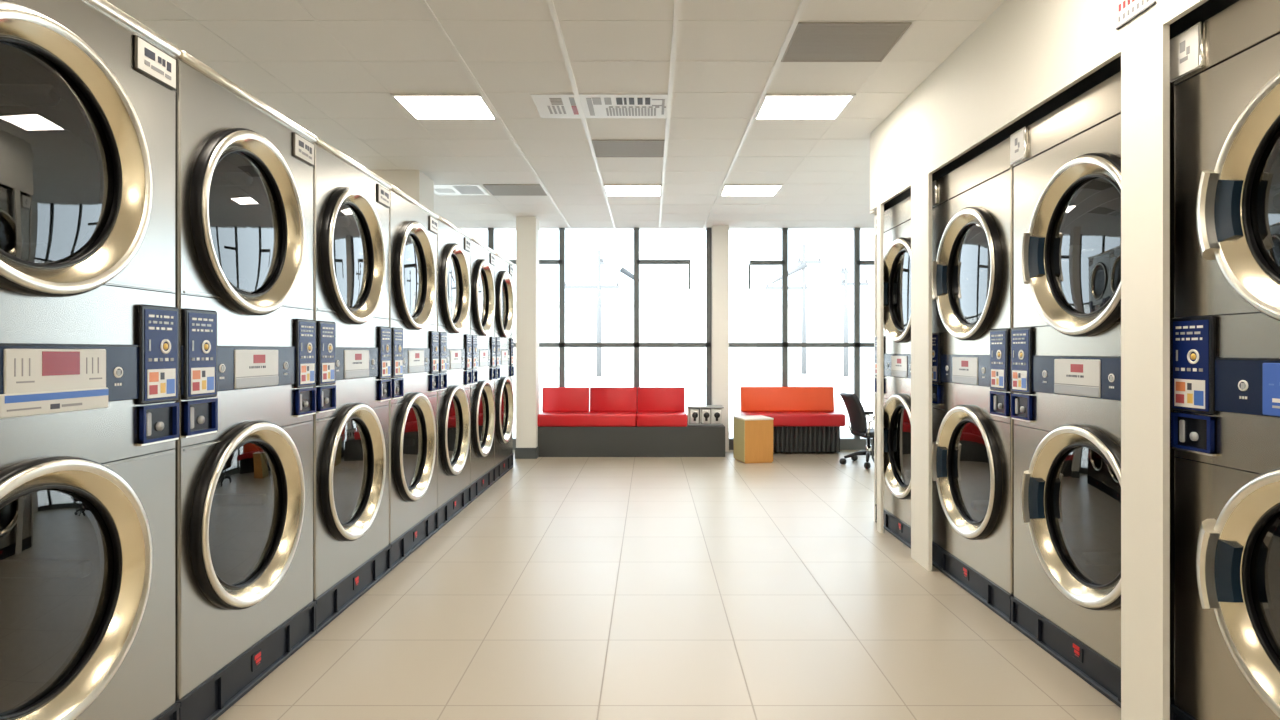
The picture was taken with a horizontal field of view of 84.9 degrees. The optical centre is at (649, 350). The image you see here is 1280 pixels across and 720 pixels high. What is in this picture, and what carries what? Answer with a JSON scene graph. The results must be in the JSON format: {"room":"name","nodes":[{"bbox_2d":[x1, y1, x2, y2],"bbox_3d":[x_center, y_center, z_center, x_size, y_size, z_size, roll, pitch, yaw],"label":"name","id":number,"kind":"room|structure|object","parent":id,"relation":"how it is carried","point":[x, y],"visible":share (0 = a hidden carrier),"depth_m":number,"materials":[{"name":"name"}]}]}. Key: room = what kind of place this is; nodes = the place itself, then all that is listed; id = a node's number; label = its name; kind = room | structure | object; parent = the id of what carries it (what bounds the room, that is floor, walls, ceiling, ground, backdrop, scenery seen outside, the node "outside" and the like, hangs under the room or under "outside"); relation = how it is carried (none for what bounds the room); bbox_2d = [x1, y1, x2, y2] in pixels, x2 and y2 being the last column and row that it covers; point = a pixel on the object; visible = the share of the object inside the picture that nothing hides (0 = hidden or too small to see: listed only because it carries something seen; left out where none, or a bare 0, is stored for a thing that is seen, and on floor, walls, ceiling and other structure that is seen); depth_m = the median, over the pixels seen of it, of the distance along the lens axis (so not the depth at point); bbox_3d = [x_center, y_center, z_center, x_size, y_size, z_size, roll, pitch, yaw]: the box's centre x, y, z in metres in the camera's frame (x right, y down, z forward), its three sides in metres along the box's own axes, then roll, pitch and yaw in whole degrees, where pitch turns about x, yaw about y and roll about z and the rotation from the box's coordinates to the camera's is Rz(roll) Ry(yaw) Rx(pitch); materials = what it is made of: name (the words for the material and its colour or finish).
{"room":"laundry","nodes":[
{"label":"laundry","id":0,"kind":"room"},
{"bbox_2d":[370,170,433,211],"bbox_3d":[-2.087,-0.147,5.910,0.405,2.666,0.380,0,0,0],"label":"wall","id":1,"kind":"structure","parent":0,"point":[414,183],"depth_m":5.72,"materials":[{"name":"white paint"}]},
{"bbox_2d":[516,217,538,447],"bbox_3d":[-1.366,-0.147,7.820,0.220,2.666,0.220,0,0,0],"label":"column","id":2,"kind":"structure","parent":0,"point":[527,228],"depth_m":7.71,"materials":[{"name":"white paint"}]},
{"bbox_2d":[106,0,1004,229],"bbox_3d":[0.000,-1.536,1.985,9.400,0.128,13.170,0,0,0],"label":"ceiling","id":3,"kind":"structure","parent":0,"point":[333,68],"depth_m":3.89,"materials":[{"name":"tile"}]},
{"bbox_2d":[391,94,497,119],"bbox_3d":[-1.228,-1.474,4.234,0.524,0.012,0.426,0,0,0],"label":"recessed light","id":4,"kind":"object","parent":3,"relation":"in","point":[419,106],"visible":1,"depth_m":4.21,"materials":[{"name":"white plastic"}]},
{"bbox_2d":[434,184,489,194],"bbox_3d":[-1.766,-1.477,6.424,0.500,0.006,0.410,0,0,0],"label":"ceiling light","id":5,"kind":"object","parent":3,"relation":"attached to","point":[439,189],"visible":0.91,"depth_m":6.40,"materials":[{"name":"white plastic"}]},
{"bbox_2d":[483,184,546,195],"bbox_3d":[-1.228,-1.476,6.424,0.512,0.008,0.414,0,0,0],"label":"ceiling vent","id":6,"kind":"object","parent":3,"relation":"in","point":[494,189],"visible":1,"depth_m":6.39,"materials":[{"name":"grey metal"}]},
{"bbox_2d":[530,94,667,117],"bbox_3d":[-0.288,-1.477,4.234,0.800,0.006,0.410,0,0,0],"label":"air vent","id":7,"kind":"object","parent":3,"relation":"attached to","point":[548,105],"visible":1,"depth_m":4.21,"materials":[{"name":"white metal"}]},
{"bbox_2d":[592,140,664,156],"bbox_3d":[-0.153,-1.476,5.110,0.512,0.008,0.414,0,0,0],"label":"ceiling vent","id":8,"kind":"object","parent":3,"relation":"in","point":[602,148],"visible":1,"depth_m":5.10,"materials":[{"name":"grey metal"}]},
{"bbox_2d":[603,184,661,195],"bbox_3d":[-0.153,-1.474,6.424,0.524,0.012,0.426,0,0,0],"label":"recessed light","id":9,"kind":"object","parent":3,"relation":"in","point":[610,189],"visible":1,"depth_m":6.38,"materials":[{"name":"white plastic"}]},
{"bbox_2d":[605,186,659,194],"bbox_3d":[-0.153,-1.475,6.424,0.494,0.008,0.396,0,0,0],"label":"diffuser","id":10,"kind":"object","parent":9,"relation":"attached to","point":[609,190],"depth_m":6.42,"materials":[{"name":"white plastic"}]},
{"bbox_2d":[720,184,782,195],"bbox_3d":[0.921,-1.474,6.424,0.524,0.012,0.426,0,0,0],"label":"recessed light","id":11,"kind":"object","parent":3,"relation":"in","point":[728,189],"visible":1,"depth_m":6.38,"materials":[{"name":"white plastic"}]},
{"bbox_2d":[754,94,855,119],"bbox_3d":[0.921,-1.474,4.234,0.524,0.012,0.426,0,0,0],"label":"recessed light","id":12,"kind":"object","parent":3,"relation":"in","point":[772,106],"visible":1,"depth_m":4.21,"materials":[{"name":"white plastic"}]},
{"bbox_2d":[781,22,911,61],"bbox_3d":[0.921,-1.476,3.358,0.512,0.008,0.414,0,0,0],"label":"ceiling vent","id":13,"kind":"object","parent":3,"relation":"in","point":[810,41],"visible":1,"depth_m":3.32,"materials":[{"name":"grey metal"}]},
{"bbox_2d":[216,450,1120,719],"bbox_3d":[0.000,1.236,1.985,9.400,0.100,13.170,0,0,0],"label":"floor","id":14,"kind":"structure","parent":0,"point":[570,588],"depth_m":3.10,"materials":[{"name":"tile"}]},
{"bbox_2d":[0,0,180,719],"bbox_3d":[-1.603,0.144,1.655,0.494,2.083,0.841,0,0,0],"label":"dryer","id":15,"kind":"object","parent":14,"relation":"on","point":[89,313],"visible":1,"depth_m":1.73,"materials":[{"name":"metal"}]},
{"bbox_2d":[176,50,316,719],"bbox_3d":[-1.603,0.144,2.499,0.494,2.083,0.841,0,0,0],"label":"dryer","id":16,"kind":"object","parent":14,"relation":"on","point":[245,605],"visible":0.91,"depth_m":2.38,"materials":[{"name":"metal"}]},
{"bbox_2d":[313,137,391,633],"bbox_3d":[-1.603,0.144,3.345,0.494,2.083,0.841,0,0,0],"label":"dryer","id":17,"kind":"object","parent":14,"relation":"on","point":[352,549],"visible":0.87,"depth_m":3.25,"materials":[{"name":"metal"}]},
{"bbox_2d":[389,185,438,570],"bbox_3d":[-1.603,0.144,4.189,0.494,2.083,0.841,0,0,0],"label":"dryer","id":18,"kind":"object","parent":14,"relation":"on","point":[413,227],"visible":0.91,"depth_m":4.11,"materials":[{"name":"metal"}]},
{"bbox_2d":[437,215,471,530],"bbox_3d":[-1.603,0.144,5.035,0.494,2.083,0.841,0,0,0],"label":"dryer","id":19,"kind":"object","parent":14,"relation":"on","point":[453,243],"visible":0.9,"depth_m":4.97,"materials":[{"name":"metal"}]},
{"bbox_2d":[470,237,495,502],"bbox_3d":[-1.603,0.144,5.880,0.494,2.083,0.841,0,0,0],"label":"dryer","id":20,"kind":"object","parent":14,"relation":"on","point":[482,257],"visible":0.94,"depth_m":5.81,"materials":[{"name":"metal"}]},
{"bbox_2d":[494,252,513,481],"bbox_3d":[-1.603,0.144,6.724,0.494,2.083,0.841,0,0,0],"label":"dryer","id":21,"kind":"object","parent":14,"relation":"on","point":[503,268],"visible":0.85,"depth_m":6.68,"materials":[{"name":"metal"}]},
{"bbox_2d":[515,446,538,458],"bbox_3d":[-1.366,1.126,7.820,0.240,0.120,0.240,0,0,0],"label":"baseboard","id":22,"kind":"structure","parent":14,"relation":"on","point":[520,453],"depth_m":7.70,"materials":[{"name":"grey"}]},
{"bbox_2d":[538,387,724,456],"bbox_3d":[-0.211,0.806,8.074,2.107,0.759,0.512,0,0,0],"label":"bench","id":23,"kind":"object","parent":14,"relation":"on","point":[620,421],"visible":0.99,"depth_m":7.83,"materials":[{"name":"red plastic"}]},
{"bbox_2d":[542,387,589,411],"bbox_3d":[-0.990,0.575,8.248,0.550,0.297,0.110,0,0,0],"label":"cushion","id":24,"kind":"object","parent":23,"relation":"on","point":[554,399],"depth_m":8.21,"materials":[{"name":"red leather"}]},
{"bbox_2d":[538,411,636,426],"bbox_3d":[-0.712,0.780,8.059,1.107,0.138,0.482,0,0,0],"label":"seat cushion","id":25,"kind":"object","parent":23,"relation":"on","point":[546,418],"depth_m":7.82,"materials":[{"name":"red leather"}]},
{"bbox_2d":[590,387,636,411],"bbox_3d":[-0.430,0.575,8.248,0.553,0.297,0.110,0,0,0],"label":"cushion","id":26,"kind":"object","parent":23,"relation":"on","point":[602,399],"depth_m":8.21,"materials":[{"name":"red leather"}]},
{"bbox_2d":[637,387,684,411],"bbox_3d":[0.130,0.575,8.248,0.556,0.297,0.110,0,0,0],"label":"cushion","id":27,"kind":"object","parent":23,"relation":"on","point":[649,399],"depth_m":8.21,"materials":[{"name":"red leather"}]},
{"bbox_2d":[636,412,686,426],"bbox_3d":[0.133,0.780,8.059,0.570,0.138,0.482,0,0,0],"label":"seat cushion","id":28,"kind":"object","parent":23,"relation":"on","point":[643,419],"depth_m":7.82,"materials":[{"name":"red leather"}]},
{"bbox_2d":[687,405,723,424],"bbox_3d":[0.635,0.740,8.060,0.410,0.215,0.200,0,0,0],"label":"dispenser","id":29,"kind":"object","parent":23,"relation":"on","point":[696,414],"visible":1,"depth_m":7.98,"materials":[{"name":"grey metal"}]},
{"bbox_2d":[690,409,698,423],"bbox_3d":[0.508,0.745,7.990,0.100,0.165,0.030,0,0,0],"label":"tray","id":30,"kind":"object","parent":29,"relation":"on","point":[694,413],"depth_m":7.98,"materials":[{"name":"metal"}]},
{"bbox_2d":[702,409,709,423],"bbox_3d":[0.640,0.745,7.990,0.100,0.165,0.030,0,0,0],"label":"tray","id":31,"kind":"object","parent":29,"relation":"on","point":[705,412],"depth_m":7.98,"materials":[{"name":"metal"}]},
{"bbox_2d":[712,409,720,423],"bbox_3d":[0.760,0.745,7.990,0.100,0.165,0.030,0,0,0],"label":"tray","id":32,"kind":"object","parent":29,"relation":"on","point":[716,413],"depth_m":7.98,"materials":[{"name":"metal"}]},
{"bbox_2d":[513,438,872,449],"bbox_3d":[0.000,1.121,8.460,9.200,0.130,0.120,0,0,0],"label":"baseboard","id":33,"kind":"structure","parent":14,"relation":"on","point":[845,443],"depth_m":8.40,"materials":[{"name":"grey"}]},
{"bbox_2d":[488,228,710,404],"bbox_3d":[-1.929,-0.212,8.430,5.342,2.536,0.060,0,0,0],"label":"window","id":34,"kind":"structure","parent":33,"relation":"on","point":[561,261],"depth_m":8.40,"materials":[{"name":"grey metal"}]},
{"bbox_2d":[729,228,873,438],"bbox_3d":[2.765,-0.212,8.430,3.670,2.536,0.060,0,0,0],"label":"window","id":35,"kind":"structure","parent":33,"relation":"on","point":[856,344],"depth_m":8.40,"materials":[{"name":"grey metal"}]},
{"bbox_2d":[733,415,773,463],"bbox_3d":[1.114,0.949,7.560,0.330,0.475,0.348,0,0,-13],"label":"table","id":36,"kind":"object","parent":14,"relation":"on","point":[752,434],"visible":1,"depth_m":7.41,"materials":[{"name":"brown wood"}]},
{"bbox_2d":[740,387,844,452],"bbox_3d":[1.633,0.794,8.100,1.125,0.744,0.500,0,0,0],"label":"bench","id":37,"kind":"object","parent":14,"relation":"on","point":[805,420],"visible":0.73,"depth_m":8.07,"materials":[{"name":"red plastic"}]},
{"bbox_2d":[740,387,833,411],"bbox_3d":[1.617,0.570,8.268,1.095,0.297,0.110,0,0,0],"label":"cushion","id":38,"kind":"object","parent":37,"relation":"on","point":[752,399],"depth_m":8.23,"materials":[{"name":"orange leather"}]},
{"bbox_2d":[740,411,844,425],"bbox_3d":[1.633,0.780,8.085,1.125,0.138,0.470,0,0,0],"label":"seat cushion","id":39,"kind":"object","parent":37,"relation":"on","point":[781,418],"depth_m":7.85,"materials":[{"name":"red leather"}]},
{"bbox_2d":[839,392,873,468],"bbox_3d":[2.288,0.810,7.290,0.600,0.751,0.577,0,0,-40],"label":"office chair","id":40,"kind":"object","parent":14,"relation":"on","point":[857,415],"visible":0.7,"depth_m":7.21,"materials":[{"name":"black"}]},
{"bbox_2d":[874,196,910,548],"bbox_3d":[1.959,0.126,4.395,0.914,2.120,0.900,0,0,0],"label":"dryer","id":41,"kind":"object","parent":14,"relation":"on","point":[897,219],"visible":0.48,"depth_m":4.42,"materials":[{"name":"metal"}]},
{"bbox_2d":[931,137,1013,623],"bbox_3d":[1.959,0.126,3.483,0.914,2.120,0.900,0,0,0],"label":"dryer","id":42,"kind":"object","parent":14,"relation":"on","point":[972,280],"visible":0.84,"depth_m":3.37,"materials":[{"name":"metal"}]},
{"bbox_2d":[1010,71,1173,707],"bbox_3d":[1.959,0.126,2.575,0.914,2.120,0.900,0,0,0],"label":"dryer","id":43,"kind":"object","parent":14,"relation":"on","point":[1066,332],"visible":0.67,"depth_m":2.59,"materials":[{"name":"metal"}]},
{"bbox_2d":[1170,0,1279,719],"bbox_3d":[1.954,0.126,1.650,0.924,2.120,0.900,0,0,0],"label":"dryer","id":44,"kind":"object","parent":14,"relation":"on","point":[1225,67],"visible":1,"depth_m":1.88,"materials":[{"name":"metal"}]},
{"bbox_2d":[711,225,728,451],"bbox_3d":[0.834,-0.147,8.375,0.192,2.666,0.250,0,0,0],"label":"column","id":45,"kind":"structure","parent":0,"point":[719,233],"depth_m":8.25,"materials":[{"name":"white paint"}]},
{"bbox_2d":[870,138,876,520],"bbox_3d":[3.115,-0.147,4.824,3.170,2.666,0.127,0,0,0],"label":"wall","id":46,"kind":"structure","parent":0,"point":[874,212],"depth_m":4.86,"materials":[{"name":"paint"}]},
{"bbox_2d":[884,0,1238,210],"bbox_3d":[1.636,-1.184,2.880,0.020,0.460,3.960,0,0,0],"label":"trim","id":47,"kind":"structure","parent":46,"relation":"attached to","point":[1209,8],"depth_m":2.74,"materials":[{"name":"black metal"}]},
{"bbox_2d":[871,0,1207,210],"bbox_3d":[1.510,-0.147,0.130,0.020,2.666,9.260,0,0,0],"label":"wall","id":48,"kind":"structure","parent":0,"point":[1025,54],"depth_m":3.00,"materials":[{"name":"paint"}]},
{"bbox_2d":[877,204,883,532],"bbox_3d":[1.510,0.116,4.593,0.020,2.140,0.075,0,0,0],"label":"trim","id":49,"kind":"structure","parent":48,"relation":"attached to","point":[880,209],"depth_m":4.55,"materials":[{"name":"paint"}]},
{"bbox_2d":[911,174,931,570],"bbox_3d":[1.510,0.116,3.897,0.020,2.140,0.253,0,0,0],"label":"pillar","id":50,"kind":"structure","parent":48,"relation":"attached to","point":[921,190],"depth_m":3.87,"materials":[{"name":"paint"}]},
{"bbox_2d":[1116,0,1156,29],"bbox_3d":[1.496,-1.115,2.158,0.008,0.170,0.170,0,0,0],"label":"notice","id":51,"kind":"object","parent":48,"relation":"attached to","point":[1126,10],"visible":1,"depth_m":2.18,"materials":[{"name":"white paper"}]},
{"bbox_2d":[1118,0,1148,21],"bbox_3d":[1.493,-1.075,2.164,0.002,0.054,0.134,0,0,0],"label":"print","id":52,"kind":"object","parent":51,"relation":"attached to","point":[1127,9],"depth_m":2.18,"materials":[{"name":"grey paper"}]},
{"bbox_2d":[1121,25,1169,719],"bbox_3d":[1.510,0.116,2.138,0.020,2.140,0.182,0,0,0],"label":"pillar","id":53,"kind":"structure","parent":48,"relation":"attached to","point":[1145,64],"depth_m":2.12,"materials":[{"name":"paint"}]},
{"label":"outside","id":54,"kind":"structure","parent":0,"visible":0},
{"bbox_2d":[513,356,873,437],"bbox_3d":[0.000,1.276,84.265,120.000,0.060,151.470,0,0,0],"label":"pavement","id":55,"kind":"structure","parent":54,"point":[692,378],"depth_m":29.57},
{"bbox_2d":[565,250,619,376],"bbox_3d":[-2.852,-1.830,34.000,2.750,6.152,0.272,0,0,0],"label":"utility pole","id":56,"kind":"object","parent":55,"relation":"on","point":[600,261],"visible":0.89,"depth_m":33.92,"materials":[{"name":"grey"}]},
{"bbox_2d":[620,267,639,386],"bbox_3d":[-0.634,-0.703,22.000,0.654,3.898,0.175,0,0,0],"label":"street lamp","id":57,"kind":"object","parent":55,"relation":"on","point":[623,270],"visible":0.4,"depth_m":21.94,"materials":[{"name":"grey"}]},
{"bbox_2d":[513,301,852,365],"bbox_3d":[2.200,-1.504,64.000,30.400,5.500,8.400,0,0,0],"label":"building","id":58,"kind":"structure","parent":55,"relation":"on","point":[659,321],"depth_m":60.01,"materials":[{"name":"white"}]},
{"bbox_2d":[765,244,821,373],"bbox_3d":[7.785,-2.281,38.000,3.050,7.055,0.348,0,0,0],"label":"utility pole","id":59,"kind":"object","parent":55,"relation":"on","point":[803,265],"visible":0.98,"depth_m":37.91,"materials":[{"name":"grey"}]},
{"bbox_2d":[841,267,868,376],"bbox_3d":[9.945,-1.421,34.000,1.350,5.333,0.272,0,0,0],"label":"utility pole","id":60,"kind":"object","parent":55,"relation":"on","point":[845,283],"visible":0.98,"depth_m":33.92,"materials":[{"name":"grey"}]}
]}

